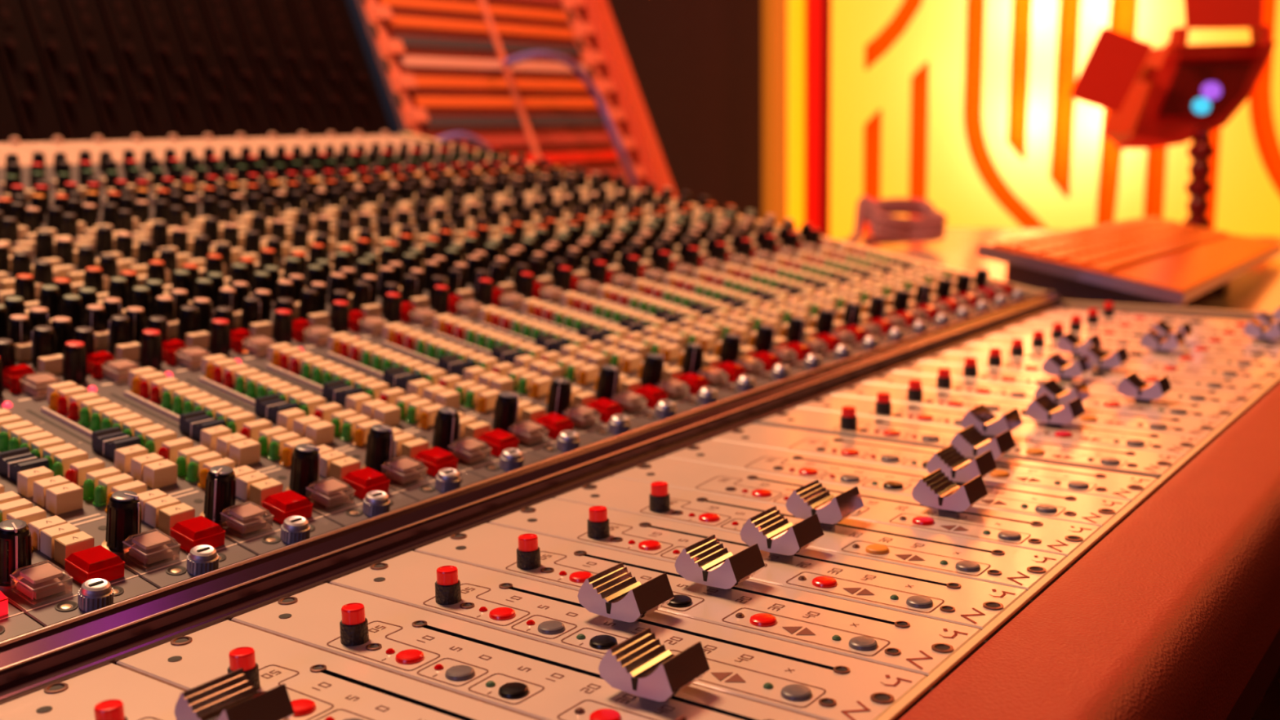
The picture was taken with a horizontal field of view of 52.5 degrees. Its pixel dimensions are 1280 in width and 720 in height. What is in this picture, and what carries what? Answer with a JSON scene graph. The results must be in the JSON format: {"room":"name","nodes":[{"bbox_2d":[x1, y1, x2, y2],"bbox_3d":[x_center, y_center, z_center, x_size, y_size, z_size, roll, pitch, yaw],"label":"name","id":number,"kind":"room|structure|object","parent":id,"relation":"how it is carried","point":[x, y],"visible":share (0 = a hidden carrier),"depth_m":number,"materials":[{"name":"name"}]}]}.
{"room":"studio","nodes":[
{"label":"studio","id":0,"kind":"room"},
{"bbox_2d":[607,0,762,220],"bbox_3d":[-0.019,-1.005,2.908,6.384,2.800,0.153,-1,10,0],"label":"wall","id":1,"kind":"structure","parent":0,"point":[696,65],"depth_m":2.90,"materials":[{"name":"paint"}]},
{"bbox_2d":[762,0,1279,239],"bbox_3d":[1.188,-0.654,2.792,1.831,1.528,0.201,-1,10,0],"label":"light panel","id":2,"kind":"object","parent":1,"relation":"attached to","point":[965,108],"visible":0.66,"depth_m":2.75,"materials":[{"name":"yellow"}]},
{"bbox_2d":[1250,666,1279,719],"bbox_3d":[0.017,0.903,0.509,6.384,0.114,5.548,-1,10,0],"label":"floor","id":3,"kind":"structure","parent":0,"point":[1268,708],"depth_m":2.07,"materials":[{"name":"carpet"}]},
{"bbox_2d":[0,131,1279,719],"bbox_3d":[-0.167,0.317,0.860,0.959,0.923,1.009,6,12,35],"label":"frame","id":4,"kind":"object","parent":3,"relation":"on","point":[30,662],"visible":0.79,"depth_m":0.46,"materials":[{"name":"grey metal"}]},
{"bbox_2d":[0,591,44,642],"bbox_3d":[-0.477,-0.017,0.558,0.724,0.141,0.037,6,12,35],"label":"strip","id":5,"kind":"object","parent":4,"relation":"in","point":[14,623],"visible":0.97,"depth_m":0.38,"materials":[{"name":"beige metal"}]},
{"bbox_2d":[0,484,158,626],"bbox_3d":[-0.455,-0.022,0.588,0.724,0.141,0.037,6,12,35],"label":"strip","id":6,"kind":"object","parent":4,"relation":"in","point":[52,571],"visible":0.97,"depth_m":0.40,"materials":[{"name":"beige"}]},
{"bbox_2d":[0,408,257,589],"bbox_3d":[-0.432,-0.028,0.619,0.724,0.141,0.037,6,12,35],"label":"strip","id":7,"kind":"object","parent":4,"relation":"in","point":[160,540],"visible":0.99,"depth_m":0.45,"materials":[{"name":"beige plastic"}]},
{"bbox_2d":[0,663,294,719],"bbox_3d":[-0.079,0.090,0.287,0.189,0.016,0.037,6,12,35],"label":"module","id":8,"kind":"object","parent":4,"relation":"attached to","point":[111,691],"visible":1,"depth_m":0.33,"materials":[{"name":"beige metal"}]},
{"bbox_2d":[93,699,128,719],"bbox_3d":[-0.126,0.086,0.308,0.008,0.010,0.008,6,12,35],"label":"switch","id":9,"kind":"object","parent":8,"relation":"attached to","point":[108,709],"depth_m":0.31,"materials":[{"name":"red plastic"}]},
{"bbox_2d":[0,338,343,555],"bbox_3d":[-0.410,-0.034,0.649,0.724,0.141,0.037,6,12,35],"label":"strip","id":10,"kind":"object","parent":4,"relation":"in","point":[254,511],"visible":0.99,"depth_m":0.49,"materials":[{"name":"beige plastic"}]},
{"bbox_2d":[0,0,392,142],"bbox_3d":[-0.667,-0.328,1.047,0.204,0.358,1.075,6,12,35],"label":"panel","id":11,"kind":"object","parent":4,"relation":"attached to","point":[72,70],"visible":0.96,"depth_m":1.25,"materials":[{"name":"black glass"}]},
{"bbox_2d":[0,295,418,526],"bbox_3d":[-0.388,-0.040,0.679,0.724,0.141,0.037,6,12,35],"label":"strip","id":12,"kind":"object","parent":4,"relation":"in","point":[344,494],"visible":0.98,"depth_m":0.54,"materials":[{"name":"beige plastic"}]},
{"bbox_2d":[0,243,485,502],"bbox_3d":[-0.366,-0.046,0.710,0.724,0.141,0.037,6,12,35],"label":"strip","id":13,"kind":"object","parent":4,"relation":"in","point":[420,473],"visible":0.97,"depth_m":0.59,"materials":[{"name":"beige plastic"}]},
{"bbox_2d":[0,210,546,479],"bbox_3d":[-0.344,-0.052,0.740,0.724,0.141,0.037,6,12,35],"label":"strip","id":14,"kind":"object","parent":4,"relation":"in","point":[482,452],"visible":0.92,"depth_m":0.63,"materials":[{"name":"beige"}]},
{"bbox_2d":[0,194,599,458],"bbox_3d":[-0.322,-0.058,0.770,0.724,0.141,0.037,6,12,35],"label":"strip","id":15,"kind":"object","parent":4,"relation":"in","point":[539,433],"visible":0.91,"depth_m":0.66,"materials":[{"name":"beige plastic"}]},
{"bbox_2d":[0,174,647,441],"bbox_3d":[-0.300,-0.063,0.800,0.724,0.141,0.037,6,12,35],"label":"strip","id":16,"kind":"object","parent":4,"relation":"in","point":[602,419],"visible":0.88,"depth_m":0.70,"materials":[{"name":"beige"}]},
{"bbox_2d":[0,153,691,425],"bbox_3d":[-0.277,-0.069,0.831,0.724,0.141,0.037,6,12,35],"label":"strip","id":17,"kind":"object","parent":4,"relation":"in","point":[648,404],"visible":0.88,"depth_m":0.73,"materials":[{"name":"beige"}]},
{"bbox_2d":[0,147,731,410],"bbox_3d":[-0.255,-0.077,0.861,0.724,0.146,0.037,6,12,35],"label":"strip","id":18,"kind":"object","parent":4,"relation":"in","point":[691,391],"visible":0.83,"depth_m":0.77,"materials":[{"name":"beige"}]},
{"bbox_2d":[0,137,768,396],"bbox_3d":[-0.233,-0.083,0.891,0.724,0.146,0.037,6,12,35],"label":"strip","id":19,"kind":"object","parent":4,"relation":"in","point":[729,379],"visible":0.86,"depth_m":0.80,"materials":[{"name":"beige metal"}]},
{"bbox_2d":[115,619,686,719],"bbox_3d":[-0.057,0.084,0.317,0.189,0.016,0.037,6,12,35],"label":"module","id":20,"kind":"object","parent":4,"relation":"in","point":[321,685],"visible":0.87,"depth_m":0.34,"materials":[{"name":"beige metal"}]},
{"bbox_2d":[227,646,260,689],"bbox_3d":[-0.103,0.081,0.338,0.008,0.010,0.008,6,12,35],"label":"switch","id":21,"kind":"object","parent":20,"relation":"attached to","point":[244,657],"depth_m":0.34,"materials":[{"name":"red plastic"}]},
{"bbox_2d":[324,716,334,719],"bbox_3d":[-0.076,0.088,0.319,0.002,0.001,0.003,6,12,35],"label":"lamp","id":22,"kind":"object","parent":20,"relation":"on","point":[326,717],"depth_m":0.32,"materials":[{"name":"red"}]},
{"bbox_2d":[33,136,801,384],"bbox_3d":[-0.211,-0.089,0.921,0.724,0.146,0.037,6,12,35],"label":"strip","id":23,"kind":"object","parent":4,"relation":"in","point":[765,367],"visible":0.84,"depth_m":0.83,"materials":[{"name":"beige"}]},
{"bbox_2d":[75,135,831,373],"bbox_3d":[-0.189,-0.095,0.952,0.724,0.146,0.037,6,12,35],"label":"strip","id":24,"kind":"object","parent":4,"relation":"in","point":[798,357],"visible":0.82,"depth_m":0.87,"materials":[{"name":"beige metal"}]},
{"bbox_2d":[114,134,860,363],"bbox_3d":[-0.167,-0.101,0.982,0.724,0.146,0.037,6,12,35],"label":"strip","id":25,"kind":"object","parent":4,"relation":"in","point":[829,348],"visible":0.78,"depth_m":0.90,"materials":[{"name":"painted metal"},{"name":"plastic"}]},
{"bbox_2d":[346,0,678,199],"bbox_3d":[-0.168,-0.336,1.651,0.213,0.368,0.471,6,12,35],"label":"bay","id":26,"kind":"object","parent":4,"relation":"attached to","point":[437,68],"visible":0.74,"depth_m":1.64,"materials":[{"name":"red"}]},
{"bbox_2d":[435,132,492,153],"bbox_3d":[-0.196,-0.244,1.498,0.039,0.038,0.108,6,12,35],"label":"cable","id":27,"kind":"object","parent":26,"relation":"attached to","point":[454,135],"visible":0.52,"depth_m":1.46,"materials":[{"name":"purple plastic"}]},
{"bbox_2d":[503,50,638,186],"bbox_3d":[-0.081,-0.307,1.669,0.207,0.173,0.043,-8,12,-34],"label":"cable","id":28,"kind":"object","parent":26,"relation":"attached to","point":[508,62],"visible":1,"depth_m":1.68,"materials":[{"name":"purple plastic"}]},
{"bbox_2d":[151,133,887,353],"bbox_3d":[-0.144,-0.107,1.012,0.724,0.146,0.037,6,12,35],"label":"strip","id":29,"kind":"object","parent":4,"relation":"in","point":[857,338],"visible":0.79,"depth_m":0.93,"materials":[{"name":"painted metal"},{"name":"plastic"}]},
{"bbox_2d":[231,582,818,719],"bbox_3d":[-0.035,0.078,0.347,0.189,0.016,0.037,6,12,35],"label":"module","id":30,"kind":"object","parent":4,"relation":"in","point":[637,678],"visible":1,"depth_m":0.35,"materials":[{"name":"beige metal"}]},
{"bbox_2d":[339,602,368,645],"bbox_3d":[-0.081,0.075,0.368,0.008,0.010,0.008,6,12,35],"label":"switch","id":31,"kind":"object","parent":30,"relation":"attached to","point":[353,624],"depth_m":0.37,"materials":[{"name":"red"}]},
{"bbox_2d":[385,648,395,653],"bbox_3d":[-0.069,0.081,0.360,0.002,0.001,0.003,6,12,35],"label":"lamp","id":32,"kind":"object","parent":30,"relation":"on","point":[388,651],"depth_m":0.36,"materials":[{"name":"red plastic"}]},
{"bbox_2d":[434,663,443,670],"bbox_3d":[-0.054,0.082,0.349,0.002,0.001,0.003,6,12,35],"label":"lamp","id":33,"kind":"object","parent":30,"relation":"on","point":[437,666],"depth_m":0.35,"materials":[{"name":"red plastic"}]},
{"bbox_2d":[485,680,495,687],"bbox_3d":[-0.039,0.084,0.338,0.002,0.001,0.003,6,12,35],"label":"lamp","id":34,"kind":"object","parent":30,"relation":"on","point":[488,683],"depth_m":0.34,"materials":[{"name":"green plastic"}]},
{"bbox_2d":[574,706,585,714],"bbox_3d":[-0.015,0.087,0.321,0.002,0.001,0.003,6,12,35],"label":"lamp","id":35,"kind":"object","parent":30,"relation":"on","point":[578,710],"depth_m":0.32,"materials":[{"name":"brown plastic"}]},
{"bbox_2d":[187,133,911,344],"bbox_3d":[-0.122,-0.113,1.042,0.724,0.146,0.037,6,12,35],"label":"strip","id":36,"kind":"object","parent":4,"relation":"in","point":[883,330],"visible":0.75,"depth_m":0.96,"materials":[{"name":"painted metal"},{"name":"plastic"}]},
{"bbox_2d":[221,133,934,336],"bbox_3d":[-0.100,-0.118,1.073,0.724,0.146,0.037,6,12,35],"label":"strip","id":37,"kind":"object","parent":4,"relation":"in","point":[689,255],"visible":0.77,"depth_m":0.99,"materials":[{"name":"painted metal"},{"name":"plastic"}]},
{"bbox_2d":[254,132,955,328],"bbox_3d":[-0.078,-0.124,1.103,0.724,0.146,0.037,6,12,35],"label":"strip","id":38,"kind":"object","parent":4,"relation":"in","point":[715,250],"visible":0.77,"depth_m":1.03,"materials":[{"name":"painted metal"},{"name":"plastic"}]},
{"bbox_2d":[329,551,927,719],"bbox_3d":[-0.013,0.072,0.378,0.189,0.016,0.037,6,12,35],"label":"module","id":39,"kind":"object","parent":4,"relation":"in","point":[610,607],"visible":0.96,"depth_m":0.37,"materials":[{"name":"beige metal"}]},
{"bbox_2d":[435,565,461,604],"bbox_3d":[-0.059,0.069,0.399,0.008,0.010,0.008,6,12,35],"label":"switch","id":40,"kind":"object","parent":39,"relation":"attached to","point":[447,584],"depth_m":0.40,"materials":[{"name":"red"}]},
{"bbox_2d":[479,606,487,612],"bbox_3d":[-0.047,0.075,0.391,0.002,0.001,0.003,6,12,35],"label":"lamp","id":41,"kind":"object","parent":39,"relation":"on","point":[482,609],"depth_m":0.39,"materials":[{"name":"red plastic"}]},
{"bbox_2d":[526,619,535,625],"bbox_3d":[-0.032,0.077,0.379,0.002,0.001,0.003,6,12,35],"label":"lamp","id":42,"kind":"object","parent":39,"relation":"on","point":[529,622],"depth_m":0.38,"materials":[{"name":"red plastic"}]},
{"bbox_2d":[576,633,585,639],"bbox_3d":[-0.017,0.078,0.368,0.002,0.001,0.003,6,12,35],"label":"lamp","id":43,"kind":"object","parent":39,"relation":"on","point":[579,636],"depth_m":0.37,"materials":[{"name":"green plastic"}]},
{"bbox_2d":[763,682,773,688],"bbox_3d":[0.033,0.084,0.333,0.002,0.001,0.003,6,12,35],"label":"lamp","id":44,"kind":"object","parent":39,"relation":"on","point":[766,685],"depth_m":0.33,"materials":[{"name":"green plastic"}]},
{"bbox_2d":[284,132,976,321],"bbox_3d":[-0.056,-0.130,1.133,0.724,0.146,0.037,6,12,35],"label":"strip","id":45,"kind":"object","parent":4,"relation":"in","point":[741,246],"visible":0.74,"depth_m":1.06,"materials":[{"name":"beige"}]},
{"bbox_2d":[313,131,994,315],"bbox_3d":[-0.034,-0.136,1.164,0.724,0.146,0.037,6,12,35],"label":"strip","id":46,"kind":"object","parent":4,"relation":"in","point":[764,242],"visible":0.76,"depth_m":1.09,"materials":[{"name":"beige metal"}]},
{"bbox_2d":[342,130,1012,308],"bbox_3d":[-0.012,-0.142,1.194,0.724,0.146,0.037,6,12,35],"label":"strip","id":47,"kind":"object","parent":4,"relation":"in","point":[786,237],"visible":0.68,"depth_m":1.12,"materials":[{"name":"beige metal"}]},
{"bbox_2d":[414,523,981,676],"bbox_3d":[0.009,0.066,0.408,0.189,0.016,0.037,6,12,35],"label":"module","id":48,"kind":"object","parent":4,"relation":"in","point":[710,584],"visible":0.88,"depth_m":0.40,"materials":[{"name":"beige metal"}]},
{"bbox_2d":[516,533,540,569],"bbox_3d":[-0.037,0.063,0.429,0.008,0.010,0.008,6,12,35],"label":"switch","id":49,"kind":"object","parent":48,"relation":"attached to","point":[528,552],"depth_m":0.43,"materials":[{"name":"red"}]},
{"bbox_2d":[559,570,566,575],"bbox_3d":[-0.025,0.069,0.421,0.002,0.001,0.003,6,12,35],"label":"lamp","id":50,"kind":"object","parent":48,"relation":"on","point":[561,572],"depth_m":0.42,"materials":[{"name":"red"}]},
{"bbox_2d":[735,612,744,617],"bbox_3d":[0.029,0.075,0.382,0.002,0.001,0.003,6,12,35],"label":"lamp","id":51,"kind":"object","parent":48,"relation":"on","point":[738,615],"depth_m":0.38,"materials":[{"name":"brown"}]},
{"bbox_2d":[831,635,840,640],"bbox_3d":[0.055,0.078,0.364,0.002,0.001,0.003,6,12,35],"label":"lamp","id":52,"kind":"object","parent":48,"relation":"on","point":[834,637],"depth_m":0.36,"materials":[{"name":"green plastic"}]},
{"bbox_2d":[369,130,1028,302],"bbox_3d":[0.011,-0.148,1.224,0.724,0.146,0.037,6,12,35],"label":"strip","id":53,"kind":"object","parent":4,"relation":"in","point":[807,234],"visible":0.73,"depth_m":1.15,"materials":[{"name":"beige"}]},
{"bbox_2d":[488,497,1026,630],"bbox_3d":[0.032,0.060,0.439,0.189,0.016,0.037,6,12,35],"label":"module","id":54,"kind":"object","parent":4,"relation":"in","point":[788,561],"visible":0.88,"depth_m":0.43,"materials":[{"name":"beige metal"}]},
{"bbox_2d":[586,505,609,539],"bbox_3d":[-0.015,0.057,0.459,0.008,0.010,0.008,6,12,35],"label":"switch","id":55,"kind":"object","parent":54,"relation":"attached to","point":[597,522],"depth_m":0.46,"materials":[{"name":"red"}]},
{"bbox_2d":[627,539,635,544],"bbox_3d":[-0.003,0.063,0.451,0.002,0.001,0.003,6,12,35],"label":"lamp","id":56,"kind":"object","parent":54,"relation":"on","point":[629,541],"depth_m":0.45,"materials":[{"name":"red plastic"}]},
{"bbox_2d":[672,549,679,554],"bbox_3d":[0.012,0.065,0.440,0.002,0.001,0.003,6,12,35],"label":"lamp","id":57,"kind":"object","parent":54,"relation":"on","point":[674,551],"depth_m":0.44,"materials":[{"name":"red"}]},
{"bbox_2d":[798,575,806,580],"bbox_3d":[0.051,0.069,0.412,0.002,0.001,0.003,6,12,35],"label":"lamp","id":58,"kind":"object","parent":54,"relation":"on","point":[800,577],"depth_m":0.41,"materials":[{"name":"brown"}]},
{"bbox_2d":[889,594,898,599],"bbox_3d":[0.077,0.072,0.394,0.002,0.001,0.003,6,12,35],"label":"lamp","id":59,"kind":"object","parent":54,"relation":"on","point":[892,597],"depth_m":0.39,"materials":[{"name":"green plastic"}]},
{"bbox_2d":[554,476,1066,591],"bbox_3d":[0.054,0.055,0.469,0.189,0.016,0.037,6,12,35],"label":"module","id":60,"kind":"object","parent":4,"relation":"in","point":[973,559],"visible":0.79,"depth_m":0.46,"materials":[{"name":"beige metal"}]},
{"bbox_2d":[648,481,670,512],"bbox_3d":[0.007,0.051,0.489,0.008,0.010,0.008,6,12,35],"label":"switch","id":61,"kind":"object","parent":60,"relation":"attached to","point":[659,497],"depth_m":0.49,"materials":[{"name":"red"}]},
{"bbox_2d":[688,512,695,516],"bbox_3d":[0.019,0.057,0.481,0.002,0.001,0.003,6,12,35],"label":"lamp","id":62,"kind":"object","parent":60,"relation":"on","point":[690,514],"depth_m":0.48,"materials":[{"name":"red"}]},
{"bbox_2d":[731,521,738,525],"bbox_3d":[0.035,0.059,0.470,0.002,0.001,0.003,6,12,35],"label":"lamp","id":63,"kind":"object","parent":60,"relation":"on","point":[733,523],"depth_m":0.47,"materials":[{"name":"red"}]},
{"bbox_2d":[852,543,859,548],"bbox_3d":[0.074,0.063,0.442,0.002,0.001,0.003,6,12,35],"label":"lamp","id":64,"kind":"object","parent":60,"relation":"on","point":[854,545],"depth_m":0.44,"materials":[{"name":"brown"}]},
{"bbox_2d":[939,560,947,564],"bbox_3d":[0.099,0.066,0.424,0.002,0.001,0.003,6,12,35],"label":"lamp","id":65,"kind":"object","parent":60,"relation":"on","point":[941,562],"depth_m":0.42,"materials":[{"name":"green plastic"}]},
{"bbox_2d":[612,457,1101,556],"bbox_3d":[0.076,0.049,0.499,0.189,0.016,0.037,6,12,35],"label":"module","id":66,"kind":"object","parent":4,"relation":"in","point":[937,504],"visible":0.84,"depth_m":0.48,"materials":[{"name":"beige metal"}]},
{"bbox_2d":[742,488,748,493],"bbox_3d":[0.041,0.051,0.512,0.002,0.001,0.003,6,12,35],"label":"lamp","id":67,"kind":"object","parent":66,"relation":"on","point":[744,491],"depth_m":0.51,"materials":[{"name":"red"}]},
{"bbox_2d":[899,515,906,519],"bbox_3d":[0.096,0.058,0.473,0.002,0.001,0.003,6,12,35],"label":"lamp","id":68,"kind":"object","parent":66,"relation":"on","point":[901,517],"depth_m":0.47,"materials":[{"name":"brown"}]},
{"bbox_2d":[982,529,991,534],"bbox_3d":[0.122,0.060,0.455,0.002,0.001,0.003,6,12,35],"label":"lamp","id":69,"kind":"object","parent":66,"relation":"on","point":[984,531],"depth_m":0.45,"materials":[{"name":"green plastic"}]},
{"bbox_2d":[664,439,1131,527],"bbox_3d":[0.098,0.043,0.529,0.189,0.016,0.037,6,12,35],"label":"module","id":70,"kind":"object","parent":4,"relation":"in","point":[1084,508],"visible":0.84,"depth_m":0.52,"materials":[{"name":"beige metal"}]},
{"bbox_2d":[1021,503,1027,507],"bbox_3d":[0.144,0.054,0.485,0.002,0.001,0.003,6,12,35],"label":"lamp","id":71,"kind":"object","parent":70,"relation":"on","point":[1023,505],"depth_m":0.48,"materials":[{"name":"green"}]},
{"bbox_2d":[711,423,1157,501],"bbox_3d":[0.120,0.037,0.560,0.189,0.016,0.037,6,12,35],"label":"module","id":72,"kind":"object","parent":4,"relation":"in","point":[969,442],"visible":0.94,"depth_m":0.55,"materials":[{"name":"beige metal"}]},
{"bbox_2d":[759,404,1184,475],"bbox_3d":[0.145,0.030,0.594,0.189,0.016,0.037,6,12,35],"label":"module","id":73,"kind":"object","parent":4,"relation":"in","point":[990,425],"visible":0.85,"depth_m":0.59,"materials":[{"name":"beige metal"}]},
{"bbox_2d":[840,405,857,430],"bbox_3d":[0.099,0.027,0.615,0.008,0.010,0.008,6,12,35],"label":"switch","id":74,"kind":"object","parent":73,"relation":"attached to","point":[848,419],"depth_m":0.61,"materials":[{"name":"red"}]},
{"bbox_2d":[796,391,1204,456],"bbox_3d":[0.167,0.025,0.624,0.189,0.016,0.037,6,12,35],"label":"module","id":75,"kind":"object","parent":4,"relation":"in","point":[1046,419],"visible":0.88,"depth_m":0.61,"materials":[{"name":"beige metal"}]},
{"bbox_2d":[875,391,891,414],"bbox_3d":[0.121,0.021,0.645,0.008,0.010,0.008,6,12,35],"label":"switch","id":76,"kind":"object","parent":75,"relation":"attached to","point":[882,404],"depth_m":0.64,"materials":[{"name":"red"}]},
{"bbox_2d":[831,378,1223,438],"bbox_3d":[0.190,0.019,0.655,0.189,0.016,0.037,6,12,35],"label":"module","id":77,"kind":"object","parent":4,"relation":"in","point":[914,393],"visible":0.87,"depth_m":0.65,"materials":[{"name":"beige metal"}]},
{"bbox_2d":[906,379,922,401],"bbox_3d":[0.143,0.016,0.675,0.008,0.010,0.008,6,12,35],"label":"switch","id":78,"kind":"object","parent":77,"relation":"attached to","point":[914,393],"depth_m":0.67,"materials":[{"name":"red"}]},
{"bbox_2d":[862,368,1240,422],"bbox_3d":[0.212,0.013,0.685,0.189,0.016,0.037,6,12,35],"label":"module","id":79,"kind":"object","parent":4,"relation":"in","point":[1137,395],"visible":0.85,"depth_m":0.66,"materials":[{"name":"beige metal"}]},
{"bbox_2d":[936,368,951,388],"bbox_3d":[0.165,0.010,0.706,0.008,0.010,0.008,6,12,35],"label":"switch","id":80,"kind":"object","parent":79,"relation":"attached to","point":[944,378],"depth_m":0.70,"materials":[{"name":"red"}]},
{"bbox_2d":[892,352,1256,407],"bbox_3d":[0.234,0.007,0.715,0.189,0.016,0.037,6,12,35],"label":"module","id":81,"kind":"object","parent":4,"relation":"in","point":[1067,374],"visible":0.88,"depth_m":0.72,"materials":[{"name":"beige metal"}]},
{"bbox_2d":[963,357,977,377],"bbox_3d":[0.188,0.004,0.736,0.008,0.010,0.008,6,12,35],"label":"switch","id":82,"kind":"object","parent":81,"relation":"attached to","point":[970,368],"depth_m":0.73,"materials":[{"name":"red"}]},
{"bbox_2d":[899,382,1279,719],"bbox_3d":[0.214,0.085,0.485,0.048,0.062,1.079,6,12,35],"label":"armrest","id":83,"kind":"object","parent":4,"relation":"attached to","point":[1174,614],"visible":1,"depth_m":0.40,"materials":[{"name":"leather"}]},
{"bbox_2d":[918,344,1271,394],"bbox_3d":[0.256,0.001,0.746,0.189,0.016,0.037,6,12,35],"label":"module","id":84,"kind":"object","parent":4,"relation":"in","point":[1104,366],"visible":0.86,"depth_m":0.74,"materials":[{"name":"beige metal"}]},
{"bbox_2d":[987,347,1001,366],"bbox_3d":[0.210,-0.002,0.766,0.008,0.010,0.008,6,12,35],"label":"switch","id":85,"kind":"object","parent":84,"relation":"attached to","point":[994,358],"depth_m":0.76,"materials":[{"name":"red plastic"}]},
{"bbox_2d":[943,332,1279,382],"bbox_3d":[0.278,-0.004,0.776,0.189,0.016,0.037,6,12,35],"label":"module","id":86,"kind":"object","parent":4,"relation":"in","point":[1071,348],"visible":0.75,"depth_m":0.78,"materials":[{"name":"beige metal"}]},
{"bbox_2d":[1010,338,1023,356],"bbox_3d":[0.232,-0.008,0.796,0.008,0.010,0.008,6,12,35],"label":"switch","id":87,"kind":"object","parent":86,"relation":"attached to","point":[1017,348],"depth_m":0.79,"materials":[{"name":"red"}]},
{"bbox_2d":[966,328,1279,369],"bbox_3d":[0.300,-0.010,0.806,0.189,0.016,0.037,6,12,35],"label":"module","id":88,"kind":"object","parent":4,"relation":"in","point":[1157,346],"visible":0.73,"depth_m":0.80,"materials":[{"name":"beige metal"}]},
{"bbox_2d":[1031,329,1044,347],"bbox_3d":[0.254,-0.014,0.827,0.008,0.010,0.008,6,12,35],"label":"switch","id":89,"kind":"object","parent":88,"relation":"attached to","point":[1038,339],"depth_m":0.82,"materials":[{"name":"red plastic"}]},
{"bbox_2d":[987,320,1279,358],"bbox_3d":[0.323,-0.016,0.837,0.189,0.016,0.037,6,12,35],"label":"module","id":90,"kind":"object","parent":4,"relation":"in","point":[1057,331],"visible":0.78,"depth_m":0.83,"materials":[{"name":"beige metal"}]},
{"bbox_2d":[1051,322,1063,339],"bbox_3d":[0.276,-0.019,0.857,0.008,0.010,0.008,6,12,35],"label":"switch","id":91,"kind":"object","parent":90,"relation":"attached to","point":[1057,331],"depth_m":0.85,"materials":[{"name":"red plastic"}]},
{"bbox_2d":[1008,315,1279,348],"bbox_3d":[0.345,-0.022,0.867,0.189,0.016,0.037,6,12,35],"label":"module","id":92,"kind":"object","parent":4,"relation":"in","point":[1263,335],"visible":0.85,"depth_m":0.85,"materials":[{"name":"beige metal"}]},
{"bbox_2d":[1069,315,1081,331],"bbox_3d":[0.298,-0.025,0.887,0.008,0.010,0.008,6,12,35],"label":"switch","id":93,"kind":"object","parent":92,"relation":"attached to","point":[1075,323],"depth_m":0.88,"materials":[{"name":"red plastic"}]},
{"bbox_2d":[1026,308,1279,338],"bbox_3d":[0.367,-0.028,0.897,0.189,0.016,0.037,6,12,35],"label":"module","id":94,"kind":"object","parent":4,"relation":"in","point":[1092,318],"visible":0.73,"depth_m":0.91,"materials":[{"name":"beige metal"}]},
{"bbox_2d":[1086,308,1098,324],"bbox_3d":[0.321,-0.031,0.918,0.008,0.010,0.008,6,12,35],"label":"switch","id":95,"kind":"object","parent":94,"relation":"attached to","point":[1092,316],"depth_m":0.91,"materials":[{"name":"red plastic"}]},
{"bbox_2d":[1044,302,1279,327],"bbox_3d":[0.389,-0.034,0.927,0.189,0.016,0.037,6,12,35],"label":"module","id":96,"kind":"object","parent":4,"relation":"in","point":[1108,312],"visible":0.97,"depth_m":0.94,"materials":[{"name":"beige metal"}]},
{"bbox_2d":[1102,302,1114,317],"bbox_3d":[0.343,-0.037,0.948,0.008,0.010,0.008,6,12,35],"label":"switch","id":97,"kind":"object","parent":96,"relation":"attached to","point":[1108,310],"depth_m":0.95,"materials":[{"name":"red plastic"}]},
{"bbox_2d":[840,195,1279,312],"bbox_3d":[0.547,0.214,1.653,0.912,0.820,1.116,6,12,35],"label":"table","id":98,"kind":"object","parent":3,"relation":"on","point":[1257,289],"depth_m":1.86,"materials":[{"name":"grey"}]},
{"bbox_2d":[1006,262,1180,306],"bbox_3d":[0.385,-0.055,1.107,0.139,0.064,0.023,5,12,31],"label":"block","id":99,"kind":"object","parent":98,"relation":"on","point":[1069,289],"visible":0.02,"depth_m":1.10,"materials":[{"name":"grey"}]},
{"bbox_2d":[1068,0,1276,228],"bbox_3d":[0.696,-0.341,1.747,0.289,0.391,0.196,-1,10,0],"label":"lamp","id":100,"kind":"object","parent":98,"relation":"on","point":[1178,92],"visible":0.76,"depth_m":1.70,"materials":[{"name":"red metal"}]},
{"bbox_2d":[1200,280,1229,297],"bbox_3d":[0.541,-0.098,1.359,0.139,0.054,0.023,5,12,31],"label":"block","id":101,"kind":"object","parent":98,"relation":"on","point":[1222,291],"visible":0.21,"depth_m":1.32,"materials":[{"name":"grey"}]},
{"bbox_2d":[976,216,1279,305],"bbox_3d":[0.548,-0.117,1.365,0.166,0.070,0.746,5,12,31],"label":"board","id":102,"kind":"object","parent":101,"relation":"on","point":[1168,260],"visible":1,"depth_m":1.18,"materials":[{"name":"brown wood"}]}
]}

